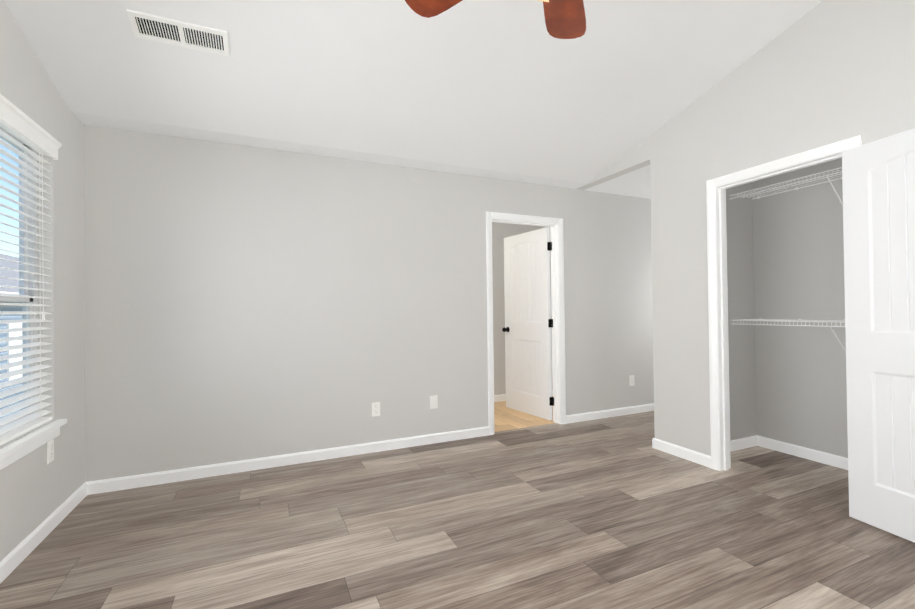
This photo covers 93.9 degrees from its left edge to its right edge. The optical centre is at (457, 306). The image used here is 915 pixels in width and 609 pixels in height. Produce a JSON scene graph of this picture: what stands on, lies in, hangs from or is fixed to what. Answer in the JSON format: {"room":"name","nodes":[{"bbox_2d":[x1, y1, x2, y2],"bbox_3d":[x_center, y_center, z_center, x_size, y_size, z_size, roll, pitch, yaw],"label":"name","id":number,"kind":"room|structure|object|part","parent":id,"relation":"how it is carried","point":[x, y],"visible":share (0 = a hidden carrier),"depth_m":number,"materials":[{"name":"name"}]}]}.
{"room":"empty bedroom","nodes":[
{"label":"empty bedroom","id":0,"kind":"room"},
{"bbox_2d":[0,0,84,561],"bbox_3d":[-1.474,-0.521,0.467,0.120,3.450,5.340,0,-1,-24],"label":"wall","id":1,"kind":"structure","parent":0,"point":[36,490],"depth_m":2.41,"materials":[{"name":"paint"}]},
{"bbox_2d":[0,127,66,469],"bbox_3d":[-1.898,-0.106,1.477,0.157,1.652,2.100,0,-1,-24],"label":"window","id":2,"kind":"structure","parent":1,"relation":"in","point":[28,260],"depth_m":2.30,"materials":[{"name":"white plastic"}]},
{"bbox_2d":[0,285,51,445],"bbox_3d":[-2.131,0.259,2.062,0.093,0.699,0.490,0,-1,-24],"label":"window blind","id":3,"kind":"object","parent":2,"relation":"attached to","point":[17,431],"depth_m":2.14,"materials":[{"name":"white plastic"}]},
{"bbox_2d":[0,94,61,238],"bbox_3d":[-2.170,-0.643,2.132,0.093,0.571,0.616,0,-1,-24],"label":"window blind","id":4,"kind":"object","parent":2,"relation":"attached to","point":[16,122],"depth_m":2.15,"materials":[{"name":"white plastic"}]},
{"bbox_2d":[0,482,87,583],"bbox_3d":[-1.392,1.162,0.480,0.013,0.083,5.100,0,-1,-24],"label":"baseboard","id":5,"kind":"structure","parent":1,"relation":"attached to","point":[11,561],"depth_m":2.21,"materials":[{"name":"white wood"}]},
{"bbox_2d":[47,439,53,463],"bbox_3d":[-2.239,0.800,2.352,0.008,0.115,0.070,0,-1,-24],"label":"electrical outlet","id":6,"kind":"object","parent":1,"relation":"attached to","point":[50,451],"visible":1,"depth_m":2.34,"materials":[{"name":"white plastic"}]},
{"bbox_2d":[84,124,653,481],"bbox_3d":[0.127,-0.064,4.040,5.960,2.560,0.120,0,-1,-24],"label":"wall","id":7,"kind":"structure","parent":0,"point":[242,302],"depth_m":3.37,"materials":[{"name":"paint"}]},
{"bbox_2d":[88,426,488,494],"bbox_3d":[-1.058,1.184,3.417,2.970,0.083,0.013,0,-1,-24],"label":"baseboard","id":8,"kind":"structure","parent":7,"relation":"attached to","point":[156,478],"depth_m":3.25,"materials":[{"name":"white wood"}]},
{"bbox_2d":[372,402,379,416],"bbox_3d":[-0.684,0.867,3.593,0.070,0.115,0.008,0,-1,-24],"label":"electrical outlet","id":9,"kind":"object","parent":7,"relation":"attached to","point":[375,408],"visible":1,"depth_m":3.59,"materials":[{"name":"white plastic"}]},
{"bbox_2d":[430,395,437,408],"bbox_3d":[-0.208,0.853,3.802,0.070,0.115,0.016,0,-1,-24],"label":"electrical outlet","id":10,"kind":"object","parent":7,"relation":"attached to","point":[433,401],"visible":1,"depth_m":3.80,"materials":[{"name":"white plastic"}]},
{"bbox_2d":[486,212,565,434],"bbox_3d":[0.664,0.157,4.278,0.892,2.110,0.154,0,-1,-24],"label":"door frame","id":11,"kind":"structure","parent":7,"relation":"attached to","point":[555,225],"depth_m":4.38,"materials":[{"name":"white wood"}]},
{"bbox_2d":[502,227,552,420],"bbox_3d":[0.778,0.188,4.819,0.184,2.030,0.778,0,-1,-30],"label":"hall door","id":12,"kind":"structure","parent":7,"relation":"in","point":[527,317],"depth_m":4.77,"materials":[{"name":"white wood"}]},
{"bbox_3d":[0.778,0.188,4.819,0.183,1.720,0.778,0,-1,-30],"label":"hall door hardware","id":13,"kind":"part","parent":12,"relation":"part of","materials":[{"name":"black metal"}]},
{"bbox_2d":[566,403,653,423],"bbox_3d":[1.935,1.159,4.761,1.808,0.083,0.013,0,-1,-24],"label":"baseboard","id":14,"kind":"structure","parent":7,"relation":"attached to","point":[580,417],"depth_m":4.62,"materials":[{"name":"white wood"}]},
{"bbox_2d":[629,375,633,385],"bbox_3d":[1.952,0.830,4.777,0.070,0.115,0.008,0,-1,-24],"label":"electrical outlet","id":15,"kind":"object","parent":7,"relation":"attached to","point":[631,380],"visible":1,"depth_m":4.77,"materials":[{"name":"white plastic"}]},
{"bbox_2d":[4,0,822,198],"bbox_3d":[0.921,-1.614,2.243,5.960,0.728,6.590,0,-1,-24],"label":"ceiling","id":16,"kind":"structure","parent":0,"point":[512,90],"depth_m":2.67,"materials":[{"name":"paint"}]},
{"bbox_2d":[127,9,228,55],"bbox_3d":[-1.438,-1.418,2.227,0.430,0.050,0.153,0,-1,-24],"label":"ceiling vent","id":17,"kind":"object","parent":16,"relation":"in","point":[172,31],"visible":1,"depth_m":2.22,"materials":[{"name":"white metal"}]},
{"bbox_2d":[405,0,585,38],"bbox_3d":[0.292,-1.389,1.318,1.170,0.917,1.159,0,-1,-24],"label":"ceiling fan","id":18,"kind":"object","parent":16,"relation":"hanging from","point":[565,19],"visible":1,"depth_m":1.75,"materials":[{"name":"brown wood"}]},
{"bbox_2d":[0,395,914,608],"bbox_3d":[0.956,1.240,2.218,5.960,0.100,6.590,0,-1,-24],"label":"floor","id":19,"kind":"structure","parent":0,"point":[617,512],"depth_m":2.23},
{"bbox_2d":[492,222,552,394],"bbox_3d":[0.253,-0.053,5.467,4.560,2.560,0.120,0,-1,-24],"label":"wall","id":20,"kind":"structure","parent":0,"point":[501,232],"depth_m":5.52,"materials":[{"name":"paint"}]},
{"bbox_2d":[494,389,552,401],"bbox_3d":[0.296,1.185,5.396,4.320,0.083,0.013,0,-1,-24],"label":"baseboard","id":21,"kind":"structure","parent":20,"relation":"attached to","point":[502,397],"depth_m":5.50,"materials":[{"name":"white wood"}]},
{"bbox_2d":[726,182,757,440],"bbox_3d":[2.142,-0.082,3.654,0.720,2.540,0.325,0,-1,-24],"label":"wall","id":22,"kind":"structure","parent":0,"point":[743,359],"depth_m":3.58,"materials":[{"name":"paint"}]},
{"bbox_2d":[730,435,759,451],"bbox_3d":[2.208,1.144,3.480,0.680,0.083,0.013,0,-1,-24],"label":"baseboard","id":23,"kind":"structure","parent":22,"relation":"attached to","point":[752,441],"depth_m":3.56,"materials":[{"name":"white wood"}]},
{"bbox_2d":[577,0,914,455],"bbox_3d":[2.369,-0.553,2.127,0.110,3.450,5.220,0,-1,-24],"label":"wall","id":24,"kind":"structure","parent":0,"point":[823,73],"depth_m":2.93,"materials":[{"name":"paint"}]},
{"bbox_2d":[652,438,710,467],"bbox_3d":[1.761,1.149,3.362,0.013,0.083,0.505,0,-1,-24],"label":"baseboard","id":25,"kind":"structure","parent":24,"relation":"attached to","point":[699,458],"depth_m":3.34,"materials":[{"name":"white wood"}]},
{"bbox_2d":[706,135,860,470],"bbox_3d":[2.091,0.126,2.758,0.144,2.110,0.892,0,-1,-24],"label":"door frame","id":26,"kind":"structure","parent":24,"relation":"attached to","point":[716,188],"depth_m":3.10,"materials":[{"name":"white wood"}]},
{"bbox_2d":[842,128,914,542],"bbox_3d":[2.276,0.145,2.014,0.035,2.030,0.762,-1,-1,-15],"label":"closet door","id":27,"kind":"structure","parent":24,"relation":"in","point":[878,180],"depth_m":2.22,"materials":[{"name":"white wood"}]},
{"bbox_2d":[754,158,847,457],"bbox_3d":[2.794,-0.094,3.202,0.100,2.540,1.685,0,-1,-24],"label":"wall","id":28,"kind":"structure","parent":0,"point":[785,260],"depth_m":3.33,"materials":[{"name":"paint"}]},
{"bbox_2d":[729,167,842,205],"bbox_3d":[2.644,-0.764,3.021,0.312,0.340,1.252,0,-1,-24],"label":"closet shelf","id":29,"kind":"object","parent":28,"relation":"attached to","point":[794,180],"visible":0.58,"depth_m":3.19,"materials":[{"name":"white metal"}]},
{"bbox_2d":[732,318,845,351],"bbox_3d":[2.657,0.266,3.011,0.312,0.340,1.252,0,-1,-24],"label":"closet shelf","id":30,"kind":"object","parent":28,"relation":"attached to","point":[800,320],"visible":0.67,"depth_m":3.12,"materials":[{"name":"white metal"}]},
{"bbox_2d":[760,436,847,469],"bbox_3d":[2.803,1.133,3.065,0.013,0.083,1.260,0,-1,-24],"label":"baseboard","id":31,"kind":"structure","parent":28,"relation":"attached to","point":[799,451],"depth_m":3.30,"materials":[{"name":"white wood"}]},
{"label":"outside","id":32,"kind":"structure","parent":0,"visible":0},
{"bbox_3d":[-27.017,4.885,8.162,39.500,0.200,90.000,0,-1,-24],"label":"ground","id":33,"kind":"structure","parent":32,"visible":0},
{"bbox_2d":[0,254,22,417],"bbox_3d":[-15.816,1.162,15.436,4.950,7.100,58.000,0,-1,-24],"label":"house","id":34,"kind":"structure","parent":33,"relation":"on","point":[8,264],"depth_m":11.13,"materials":[{"name":"white"}]}
]}

